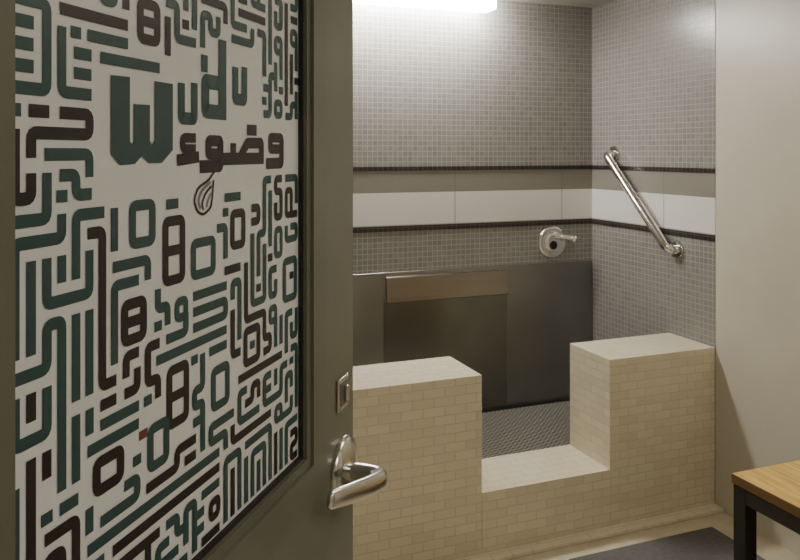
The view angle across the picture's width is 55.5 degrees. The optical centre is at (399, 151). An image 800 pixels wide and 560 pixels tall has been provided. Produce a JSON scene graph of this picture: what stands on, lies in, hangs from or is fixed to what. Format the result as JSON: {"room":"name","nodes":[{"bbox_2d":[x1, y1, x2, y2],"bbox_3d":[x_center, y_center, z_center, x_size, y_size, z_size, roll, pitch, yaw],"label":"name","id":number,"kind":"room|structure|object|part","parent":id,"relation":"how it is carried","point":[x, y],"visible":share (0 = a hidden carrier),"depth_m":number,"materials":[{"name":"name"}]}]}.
{"room":"ablution room","nodes":[
{"label":"ablution room","id":0,"kind":"room"},
{"bbox_2d":[353,0,591,273],"bbox_3d":[-0.573,0.369,3.481,3.550,2.262,0.153,0,0,-21],"label":"wall","id":1,"kind":"structure","parent":0,"point":[472,131],"depth_m":3.76,"materials":[{"name":"tile"}]},
{"bbox_2d":[384,269,508,406],"bbox_3d":[0.234,0.927,3.697,0.660,0.675,0.017,0,0,-21],"label":"access panel","id":2,"kind":"object","parent":1,"relation":"attached to","point":[461,316],"visible":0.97,"depth_m":3.71,"materials":[{"name":"metal"}]},
{"bbox_2d":[353,260,591,411],"bbox_3d":[-0.542,0.932,3.410,3.336,0.724,0.008,0,0,-21],"label":"backsplash","id":3,"kind":"structure","parent":1,"relation":"attached to","point":[549,305],"depth_m":3.88,"materials":[{"name":"silver metal"}]},
{"bbox_2d":[538,226,576,257],"bbox_3d":[0.809,0.465,3.925,0.204,0.166,0.068,0,0,0],"label":"faucet","id":4,"kind":"object","parent":1,"relation":"attached to","point":[552,240],"visible":1,"depth_m":3.90,"materials":[{"name":"silver metal"}]},
{"bbox_3d":[0.853,0.444,3.913,0.117,0.051,0.041,0,0,4],"label":"spout","id":5,"kind":"part","parent":4,"relation":"part of","materials":[{"name":"silver metal"}]},
{"bbox_2d":[482,400,569,413],"bbox_3d":[-0.440,1.397,3.138,3.350,0.205,0.589,0,0,-21],"label":"floor","id":6,"kind":"structure","parent":0,"point":[569,400],"depth_m":3.87,"materials":[{"name":"grey tile"}]},
{"bbox_2d":[482,401,569,458],"bbox_3d":[0.419,1.288,3.455,1.484,0.013,0.542,0,0,-21],"label":"mat","id":7,"kind":"object","parent":6,"relation":"on","point":[523,429],"visible":0.17,"depth_m":3.52,"materials":[{"name":"grey"}]},
{"bbox_2d":[502,0,616,7],"bbox_3d":[0.363,-0.812,1.068,3.550,0.100,5.329,0,0,-21],"label":"ceiling","id":8,"kind":"structure","parent":0,"point":[577,3],"depth_m":3.87,"materials":[{"name":"paint"}]},
{"bbox_2d":[353,0,495,12],"bbox_3d":[0.025,-0.723,3.536,0.935,0.078,0.139,0,0,-21],"label":"ceiling light","id":9,"kind":"object","parent":8,"relation":"attached to","point":[483,6],"visible":1,"depth_m":3.57,"materials":[{"name":"white plastic"}]},
{"bbox_2d":[509,512,799,559],"bbox_3d":[0.363,1.550,1.068,3.550,0.100,5.329,0,0,-21],"label":"floor","id":10,"kind":"structure","parent":0,"point":[767,549],"depth_m":2.93,"materials":[{"name":"tile"}]},
{"bbox_2d":[353,356,481,559],"bbox_3d":[-0.796,1.162,2.534,2.249,0.676,0.280,0,0,-21],"label":"tiled half wall","id":11,"kind":"structure","parent":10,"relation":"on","point":[420,421],"depth_m":2.73,"materials":[{"name":"beige tile"}]},
{"bbox_2d":[482,445,609,552],"bbox_3d":[0.518,1.381,3.043,0.568,0.239,0.280,0,0,-21],"label":"threshold","id":12,"kind":"object","parent":10,"relation":"on","point":[553,492],"visible":0.64,"depth_m":2.94,"materials":[{"name":"beige tile"}]},
{"bbox_2d":[570,333,714,525],"bbox_3d":[1.031,1.162,3.242,0.533,0.676,0.280,0,0,-21],"label":"tiled half wall","id":13,"kind":"structure","parent":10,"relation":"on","point":[642,408],"depth_m":3.12,"materials":[{"name":"beige tile"}]},
{"bbox_2d":[569,527,764,559],"bbox_3d":[1.140,1.494,2.357,0.670,0.012,1.170,0,0,-21],"label":"floor mat","id":14,"kind":"object","parent":10,"relation":"on","point":[709,543],"visible":1,"depth_m":2.85,"materials":[{"name":"grey"}]},
{"bbox_2d":[732,460,799,559],"bbox_3d":[1.506,1.275,2.019,0.451,0.450,1.176,0,0,-21],"label":"bench","id":15,"kind":"object","parent":10,"relation":"on","point":[773,491],"visible":1,"depth_m":2.44,"materials":[{"name":"brown wood"}]},
{"bbox_3d":[1.121,1.291,2.469,0.050,0.418,0.050,0,0,-21],"label":"leg","id":16,"kind":"part","parent":15,"relation":"part of","materials":[{"name":"black metal"}]},
{"bbox_3d":[1.506,1.066,2.019,0.451,0.032,1.176,0,0,-21],"label":"seat","id":17,"kind":"part","parent":15,"relation":"part of","materials":[{"name":"brown wood"}]},
{"bbox_3d":[1.323,1.107,1.948,0.050,0.050,1.067,0,0,-21],"label":"rail","id":18,"kind":"part","parent":15,"relation":"part of","materials":[{"name":"black metal"}]},
{"bbox_2d":[592,0,799,555],"bbox_3d":[1.987,0.369,1.676,0.123,2.262,5.089,0,0,-21],"label":"wall","id":19,"kind":"structure","parent":0,"point":[698,100],"depth_m":3.20,"materials":[{"name":"paint"}]},
{"bbox_2d":[453,504,723,559],"bbox_3d":[-0.223,1.491,2.579,3.350,0.018,0.050,0,0,-21],"label":"baseboard","id":20,"kind":"structure","parent":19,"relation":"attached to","point":[670,518],"depth_m":2.95,"materials":[{"name":"beige tile"}]},
{"bbox_2d":[603,146,683,258],"bbox_3d":[1.131,0.224,3.616,0.075,0.510,0.537,0,0,-21],"label":"grab bar","id":21,"kind":"object","parent":19,"relation":"attached to","point":[611,156],"visible":1,"depth_m":3.56,"materials":[{"name":"silver metal"}]},
{"bbox_3d":[0.124,0.415,0.557,1.010,2.170,0.150,0,0,-21],"label":"trim","id":22,"kind":"structure","parent":0,"visible":0},
{"bbox_2d":[0,0,387,559],"bbox_3d":[-0.194,0.441,0.880,0.139,2.102,0.910,0,0,17],"label":"door","id":23,"kind":"structure","parent":22,"relation":"attached to","point":[176,176],"depth_m":0.80,"materials":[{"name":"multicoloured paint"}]},
{"bbox_3d":[-0.095,0.400,1.264,0.005,0.054,0.050,0,0,16],"label":"lock plate","id":24,"kind":"part","parent":23,"relation":"part of","materials":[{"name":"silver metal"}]},
{"bbox_3d":[-0.088,0.525,1.262,0.020,0.106,0.106,0,0,16],"label":"lever handle","id":25,"kind":"part","parent":23,"relation":"part of","materials":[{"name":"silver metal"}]},
{"bbox_3d":[-0.068,0.520,1.182,0.070,0.050,0.172,0,0,16],"label":"lever","id":26,"kind":"part","parent":23,"relation":"part of","materials":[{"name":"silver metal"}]}
]}

